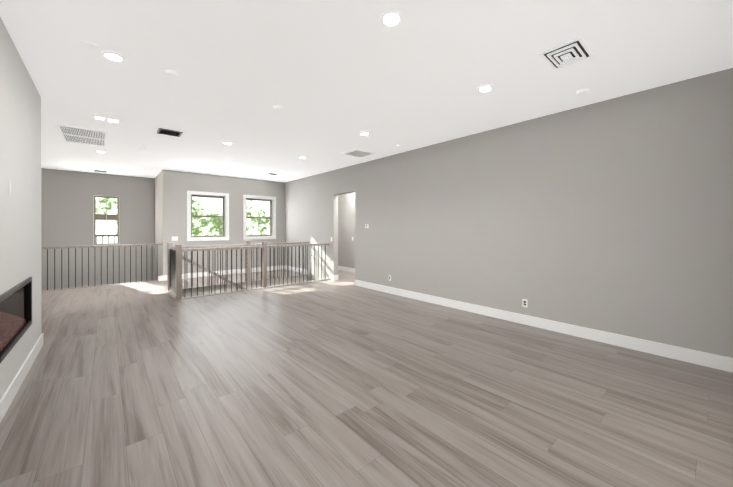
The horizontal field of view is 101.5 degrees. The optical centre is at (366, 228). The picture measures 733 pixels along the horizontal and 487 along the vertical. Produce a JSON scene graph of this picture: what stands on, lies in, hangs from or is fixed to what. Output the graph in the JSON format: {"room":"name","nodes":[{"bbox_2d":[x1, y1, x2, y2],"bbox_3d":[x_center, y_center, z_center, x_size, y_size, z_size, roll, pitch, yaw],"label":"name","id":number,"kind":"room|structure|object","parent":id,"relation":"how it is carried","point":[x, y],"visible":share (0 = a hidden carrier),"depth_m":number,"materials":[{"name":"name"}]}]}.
{"room":"living room","nodes":[
{"label":"living room","id":0,"kind":"room"},
{"bbox_2d":[0,17,41,399],"bbox_3d":[-2.352,1.418,0.331,1.900,6.050,7.250,0,0,-41],"label":"wall","id":1,"kind":"structure","parent":0,"point":[20,171],"depth_m":2.77,"materials":[{"name":"paint"}]},
{"bbox_2d":[8,181,10,192],"bbox_3d":[-2.935,-0.338,2.463,0.010,0.100,0.045,0,0,-41],"label":"light switch","id":2,"kind":"object","parent":1,"relation":"attached to","point":[9,186],"visible":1,"depth_m":2.45,"materials":[{"name":"white plastic"}]},
{"bbox_2d":[0,277,31,362],"bbox_3d":[-2.899,0.752,2.244,0.258,0.490,2.150,0,0,-41],"label":"fireplace","id":3,"kind":"object","parent":1,"relation":"attached to","point":[15,312],"visible":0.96,"depth_m":2.62,"materials":[{"name":"black metal"}]},
{"bbox_2d":[0,333,43,422],"bbox_3d":[-2.145,1.370,1.555,0.016,0.145,5.701,0,0,-41],"label":"baseboard","id":4,"kind":"structure","parent":1,"relation":"attached to","point":[13,388],"depth_m":2.69,"materials":[{"name":"white wood"}]},
{"bbox_2d":[41,168,154,289],"bbox_3d":[-8.199,1.413,8.595,3.870,6.050,0.200,0,0,-41],"label":"wall","id":5,"kind":"structure","parent":0,"point":[66,207],"depth_m":8.64,"materials":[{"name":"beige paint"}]},
{"bbox_2d":[93,195,118,244],"bbox_3d":[-7.758,-0.227,8.948,0.580,1.470,0.161,0,0,-41],"label":"window","id":6,"kind":"structure","parent":5,"relation":"in","point":[94,219],"depth_m":8.96,"materials":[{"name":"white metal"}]},
{"bbox_2d":[155,170,162,279],"bbox_3d":[-6.189,1.413,9.084,0.210,6.050,1.690,0,0,-41],"label":"wall","id":7,"kind":"structure","parent":0,"point":[159,178],"depth_m":8.78,"materials":[{"name":"beige paint"}]},
{"bbox_2d":[163,170,284,274],"bbox_3d":[-4.233,1.413,9.513,3.730,6.050,0.200,0,0,-41],"label":"wall","id":8,"kind":"structure","parent":0,"point":[172,188],"depth_m":9.12,"materials":[{"name":"beige paint"}]},
{"bbox_2d":[158,265,282,280],"bbox_3d":[-4.260,1.365,9.346,3.690,0.145,0.016,0,0,-41],"label":"baseboard","id":9,"kind":"structure","parent":8,"relation":"attached to","point":[184,276],"depth_m":9.10,"materials":[{"name":"white wood"}]},
{"bbox_2d":[243,195,275,239],"bbox_3d":[-3.589,-0.357,10.029,1.100,1.450,0.180,0,0,-41],"label":"window","id":10,"kind":"structure","parent":8,"relation":"in","point":[272,217],"depth_m":10.07,"materials":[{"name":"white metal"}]},
{"bbox_2d":[338,192,354,267],"bbox_3d":[0.361,0.063,8.924,0.150,3.350,4.300,0,0,-41],"label":"wall","id":11,"kind":"structure","parent":0,"point":[346,228],"depth_m":9.98,"materials":[{"name":"beige paint"}]},
{"bbox_2d":[338,266,354,272],"bbox_3d":[0.299,1.366,8.870,0.016,0.145,4.000,0,0,-41],"label":"baseboard","id":12,"kind":"structure","parent":11,"relation":"attached to","point":[341,268],"depth_m":9.97,"materials":[{"name":"white wood"}]},
{"bbox_2d":[0,269,732,486],"bbox_3d":[-1.302,1.591,4.314,8.700,0.300,11.900,0,0,-41],"label":"floor","id":13,"kind":"structure","parent":0,"point":[332,383],"depth_m":2.52,"materials":[{"name":"wood"}]},
{"bbox_2d":[0,0,732,181],"bbox_3d":[-1.923,-1.710,5.030,8.700,0.200,13.800,0,0,-41],"label":"ceiling","id":14,"kind":"structure","parent":0,"point":[333,78],"depth_m":3.04,"materials":[{"name":"paint"}]},
{"bbox_2d":[54,123,107,146],"bbox_3d":[-4.949,-1.603,5.256,0.620,0.013,1.200,0,0,-41],"label":"ceiling vent","id":15,"kind":"object","parent":14,"relation":"in","point":[72,134],"visible":1,"depth_m":5.19,"materials":[{"name":"white metal"}]},
{"bbox_2d":[80,40,98,50],"bbox_3d":[-2.430,-1.603,2.635,0.120,0.010,0.120,0,0,-41],"label":"detector","id":16,"kind":"object","parent":14,"relation":"attached to","point":[89,45],"visible":1,"depth_m":2.62,"materials":[{"name":"white plastic"}]},
{"bbox_2d":[105,118,120,122],"bbox_3d":[-3.766,-1.602,4.454,0.176,0.014,0.176,0,0,-41],"label":"recessed light","id":17,"kind":"object","parent":14,"relation":"in","point":[113,120],"visible":0.98,"depth_m":4.43,"materials":[{"name":"white plastic"}]},
{"bbox_2d":[101,51,125,61],"bbox_3d":[-2.361,-1.601,2.800,0.176,0.014,0.176,0,0,-41],"label":"recessed light","id":18,"kind":"object","parent":14,"relation":"in","point":[113,56],"visible":0.98,"depth_m":2.78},
{"bbox_2d":[157,128,182,136],"bbox_3d":[-3.303,-1.603,5.027,0.330,0.027,0.320,0,0,-41],"label":"ceiling vent","id":19,"kind":"object","parent":14,"relation":"in","point":[169,132],"visible":1,"depth_m":5.00,"materials":[{"name":"black metal"}]},
{"bbox_2d":[165,70,178,77],"bbox_3d":[-2.013,-1.593,3.101,0.124,0.030,0.124,0,0,-41],"label":"detector","id":20,"kind":"object","parent":14,"relation":"attached to","point":[171,73],"visible":1,"depth_m":3.08,"materials":[{"name":"white plastic"}]},
{"bbox_2d":[273,105,282,110],"bbox_3d":[-1.170,-1.594,3.976,0.124,0.030,0.124,0,0,-41],"label":"detector","id":21,"kind":"object","parent":14,"relation":"attached to","point":[278,107],"visible":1,"depth_m":3.95,"materials":[{"name":"white plastic"}]},
{"bbox_2d":[341,149,375,157],"bbox_3d":[-0.169,-1.604,6.442,0.560,0.018,0.520,0,0,-41],"label":"ceiling vent","id":22,"kind":"object","parent":14,"relation":"in","point":[358,153],"visible":1,"depth_m":6.41,"materials":[{"name":"white plastic"}]},
{"bbox_2d":[380,10,402,26],"bbox_3d":[0.190,-1.601,2.296,0.176,0.014,0.176,0,0,-41],"label":"recessed light","id":23,"kind":"object","parent":14,"relation":"in","point":[391,18],"visible":1,"depth_m":2.28,"materials":[{"name":"white plastic"}]},
{"bbox_2d":[477,85,493,92],"bbox_3d":[1.365,-1.602,3.445,0.176,0.014,0.176,0,0,-41],"label":"recessed light","id":24,"kind":"object","parent":14,"relation":"in","point":[484,88],"visible":0.96,"depth_m":3.42,"materials":[{"name":"white plastic"}]},
{"bbox_2d":[538,37,593,70],"bbox_3d":[1.855,-1.588,2.779,0.430,0.040,0.330,0,0,-41],"label":"ceiling vent","id":25,"kind":"object","parent":14,"relation":"in","point":[574,51],"visible":1,"depth_m":2.75,"materials":[{"name":"white metal"}]},
{"bbox_2d":[576,89,588,95],"bbox_3d":[2.533,-1.594,3.517,0.124,0.030,0.124,0,0,-41],"label":"detector","id":26,"kind":"object","parent":14,"relation":"attached to","point":[582,92],"visible":0.98,"depth_m":3.49,"materials":[{"name":"white plastic"}]},
{"bbox_2d":[285,68,732,357],"bbox_3d":[0.948,1.415,6.260,0.150,6.050,11.900,0,0,-41],"label":"wall","id":27,"kind":"structure","parent":0,"point":[614,215],"depth_m":4.04,"materials":[{"name":"grey paint"}]},
{"bbox_2d":[284,265,306,272],"bbox_3d":[-2.345,1.365,9.939,0.016,0.145,1.575,0,0,-41],"label":"baseboard","id":28,"kind":"structure","parent":27,"relation":"attached to","point":[285,266],"depth_m":9.99,"materials":[{"name":"white wood"}]},
{"bbox_2d":[522,299,526,306],"bbox_3d":[2.373,1.121,4.490,0.010,0.116,0.072,0,0,-41],"label":"electrical outlet","id":29,"kind":"object","parent":27,"relation":"attached to","point":[524,302],"visible":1,"depth_m":4.49,"materials":[{"name":"white plastic"}]},
{"bbox_2d":[354,280,732,372],"bbox_3d":[1.737,1.368,5.244,0.046,0.145,6.201,0,0,-41],"label":"baseboard","id":30,"kind":"structure","parent":27,"relation":"attached to","point":[719,362],"depth_m":3.93,"materials":[{"name":"white wood"}]},
{"label":"outside","id":31,"kind":"structure","parent":0,"visible":0},
{"bbox_2d":[96,197,269,242],"bbox_3d":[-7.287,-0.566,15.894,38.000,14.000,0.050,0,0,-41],"label":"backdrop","id":32,"kind":"structure","parent":31,"point":[213,210],"depth_m":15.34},
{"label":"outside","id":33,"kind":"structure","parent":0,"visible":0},
{"bbox_2d":[96,235,116,243],"bbox_3d":[-8.419,0.363,9.560,2.420,0.310,0.050,0,0,-41],"label":"rail","id":34,"kind":"object","parent":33,"point":[108,238],"depth_m":9.63,"materials":[{"name":"white wood"}]},
{"bbox_2d":[96,214,116,243],"bbox_3d":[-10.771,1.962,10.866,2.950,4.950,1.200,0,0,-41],"label":"house","id":35,"kind":"structure","parent":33,"point":[100,221],"depth_m":11.12,"materials":[{"name":"paint"}]}
]}

